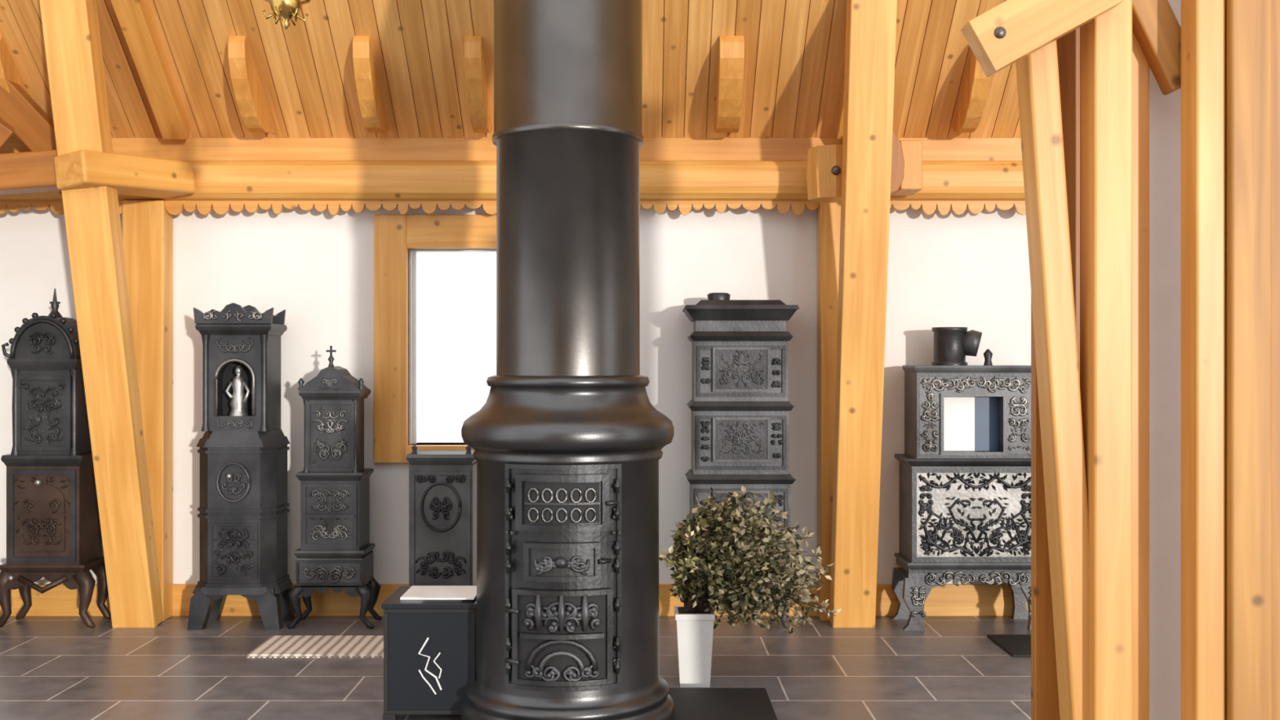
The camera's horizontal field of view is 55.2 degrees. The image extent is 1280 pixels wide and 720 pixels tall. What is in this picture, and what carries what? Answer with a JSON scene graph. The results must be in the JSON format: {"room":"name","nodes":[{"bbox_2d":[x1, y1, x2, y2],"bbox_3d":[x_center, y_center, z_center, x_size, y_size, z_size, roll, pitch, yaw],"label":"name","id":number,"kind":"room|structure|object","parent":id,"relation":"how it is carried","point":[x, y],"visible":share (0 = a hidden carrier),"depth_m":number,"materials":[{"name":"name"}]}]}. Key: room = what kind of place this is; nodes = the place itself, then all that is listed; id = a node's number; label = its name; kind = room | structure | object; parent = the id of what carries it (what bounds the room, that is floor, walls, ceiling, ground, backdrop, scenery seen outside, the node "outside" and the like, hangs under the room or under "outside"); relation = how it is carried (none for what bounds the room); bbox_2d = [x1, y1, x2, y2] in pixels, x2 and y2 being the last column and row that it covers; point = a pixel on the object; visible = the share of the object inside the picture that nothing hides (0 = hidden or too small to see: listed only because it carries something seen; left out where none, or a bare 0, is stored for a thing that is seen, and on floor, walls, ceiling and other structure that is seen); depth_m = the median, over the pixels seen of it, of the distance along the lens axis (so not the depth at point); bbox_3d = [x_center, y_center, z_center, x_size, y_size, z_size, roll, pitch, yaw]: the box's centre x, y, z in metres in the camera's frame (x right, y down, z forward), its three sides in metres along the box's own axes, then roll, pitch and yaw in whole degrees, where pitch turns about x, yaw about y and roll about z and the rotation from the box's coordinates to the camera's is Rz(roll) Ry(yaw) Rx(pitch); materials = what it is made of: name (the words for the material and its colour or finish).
{"room":"stove showroom","nodes":[
{"label":"stove showroom","id":0,"kind":"room"},
{"bbox_2d":[0,0,1020,137],"bbox_3d":[0.061,-2.953,6.400,10.022,3.330,3.800,0,0,0],"label":"ceiling","id":1,"kind":"structure","parent":0,"point":[795,50],"depth_m":7.64,"materials":[{"name":"brown wood"}]},
{"bbox_2d":[0,35,29,94],"bbox_3d":[-3.950,-1.724,7.735,0.104,0.515,0.565,0,0,0],"label":"bracket","id":2,"kind":"object","parent":1,"relation":"attached to","point":[8,69],"depth_m":7.55,"materials":[{"name":"orange wood"}]},
{"bbox_2d":[10,132,20,139],"bbox_3d":[-4.000,-2.928,6.300,0.160,2.990,3.484,0,0,0],"label":"rafter","id":3,"kind":"object","parent":1,"relation":"attached to","point":[14,136],"visible":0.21,"depth_m":7.94,"materials":[{"name":"brown wood"}]},
{"bbox_2d":[0,79,56,151],"bbox_3d":[-4.125,-1.875,7.475,1.221,1.212,0.223,0,0,-45],"label":"diagonal brace","id":4,"kind":"object","parent":3,"relation":"attached to","point":[30,123],"visible":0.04,"depth_m":7.67,"materials":[{"name":"brown wood"}]},
{"bbox_2d":[110,0,191,139],"bbox_3d":[-3.020,-2.928,6.300,0.160,2.990,3.484,0,0,0],"label":"rafter","id":5,"kind":"object","parent":1,"relation":"attached to","point":[135,20],"visible":1,"depth_m":7.54,"materials":[{"name":"brown wood"}]},
{"bbox_2d":[227,35,271,133],"bbox_3d":[-2.460,-1.724,7.735,0.104,0.515,0.564,0,0,0],"label":"bracket","id":6,"kind":"object","parent":1,"relation":"attached to","point":[249,97],"visible":1,"depth_m":7.59,"materials":[{"name":"brown wood"}]},
{"bbox_2d":[262,0,310,29],"bbox_3d":[-1.447,-2.700,5.000,0.481,2.700,0.490,0,0,0],"label":"brass chandelier","id":7,"kind":"object","parent":1,"relation":"hanging from","point":[286,11],"visible":1,"depth_m":4.97,"materials":[{"name":"gold metal"}]},
{"bbox_2d":[352,35,387,133],"bbox_3d":[-1.700,-1.724,7.735,0.104,0.515,0.564,0,0,0],"label":"bracket","id":8,"kind":"object","parent":1,"relation":"attached to","point":[370,98],"visible":1,"depth_m":7.57,"materials":[{"name":"brown wood"}]},
{"bbox_2d":[463,35,492,133],"bbox_3d":[-1.020,-1.724,7.735,0.104,0.515,0.564,0,0,0],"label":"bracket","id":9,"kind":"object","parent":1,"relation":"attached to","point":[477,97],"visible":1,"depth_m":7.56,"materials":[{"name":"brown wood"}]},
{"bbox_2d":[714,35,744,133],"bbox_3d":[0.560,-1.724,7.735,0.150,0.515,0.564,0,0,0],"label":"bracket","id":10,"kind":"object","parent":1,"relation":"attached to","point":[730,77],"visible":1,"depth_m":7.54,"materials":[{"name":"brown wood"}]},
{"bbox_2d":[835,67,844,139],"bbox_3d":[1.360,-2.928,6.300,0.160,2.990,3.484,0,0,0],"label":"rafter","id":11,"kind":"object","parent":1,"relation":"attached to","point":[839,123],"visible":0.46,"depth_m":7.85,"materials":[{"name":"brown wood"}]},
{"bbox_2d":[952,50,991,133],"bbox_3d":[2.100,-1.724,7.735,0.104,0.515,0.564,0,0,0],"label":"bracket","id":12,"kind":"object","parent":1,"relation":"attached to","point":[974,93],"visible":0.62,"depth_m":7.64,"materials":[{"name":"brown wood"}]},
{"bbox_2d":[0,160,1025,200],"bbox_3d":[0.000,-1.172,8.030,9.160,0.264,0.220,0,0,0],"label":"beam","id":13,"kind":"structure","parent":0,"point":[214,180],"depth_m":7.92,"materials":[{"name":"brown wood"}]},
{"bbox_2d":[890,128,922,195],"bbox_3d":[1.625,-1.249,7.720,0.270,0.454,0.360,0,0,0],"label":"bracket","id":14,"kind":"object","parent":13,"relation":"attached to","point":[906,179],"visible":0.58,"depth_m":7.62,"materials":[{"name":"brown wood"}]},
{"bbox_2d":[0,204,1031,583],"bbox_3d":[0.000,0.075,8.275,10.000,3.250,0.250,0,0,0],"label":"wall","id":15,"kind":"structure","parent":0,"point":[969,270],"depth_m":8.15,"materials":[{"name":"white paint"}]},
{"bbox_2d":[373,214,496,462],"bbox_3d":[-0.959,-0.140,8.215,1.598,1.640,0.330,0,0,0],"label":"window","id":16,"kind":"structure","parent":15,"relation":"in","point":[393,234],"depth_m":8.09,"materials":[{"name":"pine"},{"name":"glass"}]},
{"bbox_2d":[0,135,1022,160],"bbox_3d":[0.000,-1.413,8.115,9.160,0.245,0.050,0,0,0],"label":"beam","id":17,"kind":"structure","parent":15,"relation":"attached to","point":[201,148],"depth_m":8.09,"materials":[{"name":"orange wood"}]},
{"bbox_2d":[0,200,1026,215],"bbox_3d":[-0.002,-1.003,8.015,9.157,0.115,0.030,0,0,0],"label":"trim","id":18,"kind":"structure","parent":15,"relation":"attached to","point":[174,207],"depth_m":8.00,"materials":[{"name":"orange wood"}]},
{"bbox_2d":[0,583,1028,616],"bbox_3d":[0.000,1.595,8.135,9.200,0.210,0.030,0,0,0],"label":"baseboard","id":19,"kind":"structure","parent":15,"relation":"attached to","point":[948,599],"depth_m":8.12,"materials":[{"name":"brown wood"}]},
{"bbox_2d":[0,616,1031,719],"bbox_3d":[0.000,1.750,2.700,10.000,0.100,11.400,0,0,0],"label":"floor","id":20,"kind":"structure","parent":0,"point":[52,668],"depth_m":6.72,"materials":[{"name":"tile"}]},
{"bbox_2d":[0,288,111,628],"bbox_3d":[-3.760,0.619,7.863,0.641,2.158,0.388,0,0,0],"label":"stove","id":21,"kind":"object","parent":20,"relation":"on","point":[54,531],"visible":1,"depth_m":7.71,"materials":[{"name":"black metal"}]},
{"bbox_2d":[39,0,163,627],"bbox_3d":[-3.290,-0.275,7.510,0.293,3.984,0.915,0,0,11],"label":"timber post","id":22,"kind":"object","parent":20,"relation":"on","point":[70,28],"visible":1,"depth_m":7.46,"materials":[{"name":"brown wood"}]},
{"bbox_2d":[0,149,61,195],"bbox_3d":[-4.000,-1.120,7.450,1.113,0.296,0.200,0,0,0],"label":"tie beam","id":23,"kind":"structure","parent":22,"relation":"attached to","point":[23,172],"depth_m":7.35,"materials":[{"name":"brown wood"}]},
{"bbox_2d":[0,118,13,147],"bbox_3d":[-4.125,-1.500,7.450,0.583,0.491,0.206,0,0,-41],"label":"diagonal brace","id":24,"kind":"object","parent":23,"relation":"on","point":[6,130],"visible":1,"depth_m":7.53,"materials":[{"name":"brown wood"}]},
{"bbox_2d":[53,149,195,198],"bbox_3d":[-3.165,-1.140,7.560,0.283,0.258,0.828,0,0,28],"label":"tie beam","id":25,"kind":"structure","parent":22,"relation":"attached to","point":[130,175],"depth_m":7.40,"materials":[{"name":"brown wood"}]},
{"bbox_2d":[122,200,173,621],"bbox_3d":[-3.235,0.330,8.050,0.270,2.740,0.170,0,0,0],"label":"timber post","id":26,"kind":"object","parent":20,"relation":"on","point":[147,224],"visible":0.59,"depth_m":7.97,"materials":[{"name":"brown wood"}]},
{"bbox_2d":[187,302,294,630],"bbox_3d":[-2.560,0.670,7.863,0.580,2.060,0.384,0,0,0],"label":"stove","id":27,"kind":"object","parent":20,"relation":"on","point":[242,451],"visible":1,"depth_m":7.72,"materials":[{"name":"black metal"}]},
{"bbox_2d":[246,635,383,657],"bbox_3d":[-1.850,1.694,7.245,0.800,0.012,0.510,0,0,0],"label":"striped rug","id":28,"kind":"object","parent":20,"relation":"on","point":[281,646],"visible":0.98,"depth_m":7.18,"materials":[{"name":"beige fabric"}]},
{"bbox_2d":[287,346,382,628],"bbox_3d":[-1.955,0.805,7.860,0.550,1.789,0.330,0,0,0],"label":"stove","id":29,"kind":"object","parent":20,"relation":"on","point":[335,553],"visible":1,"depth_m":7.72,"materials":[{"name":"black metal"}]},
{"bbox_2d":[381,586,476,719],"bbox_3d":[-0.998,1.420,5.950,0.477,0.560,0.450,0,0,0],"label":"storage box","id":30,"kind":"object","parent":20,"relation":"on","point":[430,646],"visible":0.83,"depth_m":5.74,"materials":[{"name":"black metal"}]},
{"bbox_2d":[400,586,476,599],"bbox_3d":[-0.960,1.130,5.940,0.360,0.020,0.360,0,0,0],"label":"booklet","id":31,"kind":"object","parent":30,"relation":"on","point":[414,593],"visible":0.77,"depth_m":5.88,"materials":[{"name":"white paper"}]},
{"bbox_2d":[405,444,476,586],"bbox_3d":[-1.247,1.117,7.840,0.465,1.165,0.378,0,0,0],"label":"stove","id":32,"kind":"object","parent":20,"relation":"on","point":[442,483],"visible":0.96,"depth_m":7.67,"materials":[{"name":"black metal"}]},
{"bbox_2d":[674,606,715,687],"bbox_3d":[0.285,1.506,6.430,0.205,0.387,0.205,0,0,0],"label":"vase","id":33,"kind":"object","parent":20,"relation":"on","point":[695,629],"visible":0.82,"depth_m":6.34,"materials":[{"name":"ceramic"}]},
{"bbox_2d":[658,485,841,634],"bbox_3d":[0.557,1.043,6.422,0.948,0.771,0.636,0,0,-8],"label":"potted plant","id":34,"kind":"object","parent":33,"relation":"in","point":[722,564],"visible":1,"depth_m":6.33,"materials":[{"name":"green plant"}]},
{"bbox_2d":[668,688,777,719],"bbox_3d":[-0.035,1.685,5.695,1.350,0.030,1.090,0,0,0],"label":"hearth slab","id":35,"kind":"object","parent":20,"relation":"on","point":[691,704],"visible":0.46,"depth_m":5.93,"materials":[{"name":"black stone"}]},
{"bbox_2d":[460,0,675,719],"bbox_3d":[-0.337,-0.940,5.740,1.000,5.220,1.020,0,0,0],"label":"stove","id":36,"kind":"object","parent":35,"relation":"on","point":[567,439],"visible":1,"depth_m":5.43,"materials":[{"name":"black metal"}]},
{"bbox_2d":[681,293,799,628],"bbox_3d":[0.637,0.634,7.880,0.720,2.128,0.440,0,0,0],"label":"stove","id":37,"kind":"object","parent":20,"relation":"on","point":[740,406],"visible":0.78,"depth_m":7.70,"materials":[{"name":"black metal"}]},
{"bbox_2d":[817,202,840,621],"bbox_3d":[1.310,0.330,8.050,0.270,2.740,0.170,0,0,0],"label":"timber post","id":38,"kind":"object","parent":20,"relation":"on","point":[828,215],"visible":0.25,"depth_m":7.97,"materials":[{"name":"brown wood"}]},
{"bbox_2d":[829,0,897,627],"bbox_3d":[1.360,-0.275,7.510,0.270,3.975,0.855,0,0,0],"label":"timber post","id":39,"kind":"object","parent":20,"relation":"on","point":[871,24],"visible":1,"depth_m":7.42,"materials":[{"name":"brown wood"}]},
{"bbox_2d":[806,144,842,203],"bbox_3d":[1.203,-1.160,7.642,0.296,0.320,0.313,0,0,-22],"label":"tie beam","id":40,"kind":"structure","parent":39,"relation":"attached to","point":[824,162],"depth_m":7.53,"materials":[{"name":"brown wood"}]},
{"bbox_2d":[891,327,1031,630],"bbox_3d":[2.120,0.745,7.890,0.920,1.910,0.425,0,0,0],"label":"stove","id":41,"kind":"object","parent":20,"relation":"on","point":[965,464],"visible":0.97,"depth_m":7.71,"materials":[{"name":"grey metal"}]},
{"bbox_2d":[986,634,1031,657],"bbox_3d":[2.480,1.692,7.260,0.700,0.015,0.520,0,0,0],"label":"floor plate","id":42,"kind":"object","parent":20,"relation":"on","point":[1015,645],"visible":0.41,"depth_m":7.29,"materials":[{"name":"black metal"}]},
{"bbox_2d":[1015,40,1088,719],"bbox_3d":[1.400,0.075,4.100,0.318,3.255,0.140,0,0,0],"label":"timber post","id":43,"kind":"object","parent":20,"relation":"on","point":[1037,73],"visible":1,"depth_m":4.03,"materials":[{"name":"brown wood"}]},
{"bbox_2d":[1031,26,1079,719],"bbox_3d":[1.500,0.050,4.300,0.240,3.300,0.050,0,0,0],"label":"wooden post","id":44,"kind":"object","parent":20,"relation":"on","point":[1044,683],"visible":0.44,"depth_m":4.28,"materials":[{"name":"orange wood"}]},
{"bbox_2d":[1080,0,1132,719],"bbox_3d":[1.540,-0.100,4.050,0.125,3.600,0.140,0,0,0],"label":"timber post","id":45,"kind":"object","parent":20,"relation":"on","point":[1106,40],"visible":1,"depth_m":3.98,"materials":[{"name":"brown wood"}]},
{"bbox_2d":[960,0,1124,77],"bbox_3d":[1.295,-1.113,3.945,0.495,0.381,0.110,0,0,0],"label":"diagonal brace","id":46,"kind":"object","parent":45,"relation":"attached to","point":[1011,31],"visible":1,"depth_m":3.90,"materials":[{"name":"brown wood"}]},
{"bbox_2d":[1132,0,1181,95],"bbox_3d":[1.715,-1.160,4.120,0.332,0.525,0.080,0,0,0],"label":"diagonal brace","id":47,"kind":"object","parent":45,"relation":"attached to","point":[1156,28],"visible":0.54,"depth_m":4.08,"materials":[{"name":"brown wood"}]},
{"bbox_2d":[1132,31,1149,719],"bbox_3d":[1.672,-0.100,4.200,0.115,3.600,0.100,0,0,0],"label":"timber post","id":48,"kind":"object","parent":20,"relation":"on","point":[1140,67],"depth_m":4.15,"materials":[{"name":"orange wood"}]},
{"bbox_2d":[1181,0,1225,719],"bbox_3d":[1.838,-0.100,4.000,0.095,3.600,0.120,0,0,0],"label":"timber post","id":49,"kind":"object","parent":20,"relation":"on","point":[1202,21],"visible":1,"depth_m":3.94,"materials":[{"name":"brown wood"}]},
{"bbox_2d":[1225,0,1271,719],"bbox_3d":[1.955,-0.100,3.980,0.130,3.600,0.140,0,0,0],"label":"timber post","id":50,"kind":"object","parent":20,"relation":"on","point":[1248,23],"visible":0.75,"depth_m":3.91,"materials":[{"name":"brown wood"}]},
{"bbox_2d":[1271,0,1279,719],"bbox_3d":[2.070,-0.100,4.000,0.090,3.600,0.120,0,0,0],"label":"timber post","id":51,"kind":"object","parent":20,"relation":"on","point":[1275,3],"visible":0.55,"depth_m":3.94,"materials":[{"name":"brown wood"}]},
{"bbox_2d":[1149,0,1181,719],"bbox_3d":[1.880,-0.100,4.300,0.280,3.600,0.080,0,0,0],"label":"wall partition","id":52,"kind":"structure","parent":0,"point":[1165,111],"depth_m":4.26,"materials":[{"name":"white plaster"}]}
]}

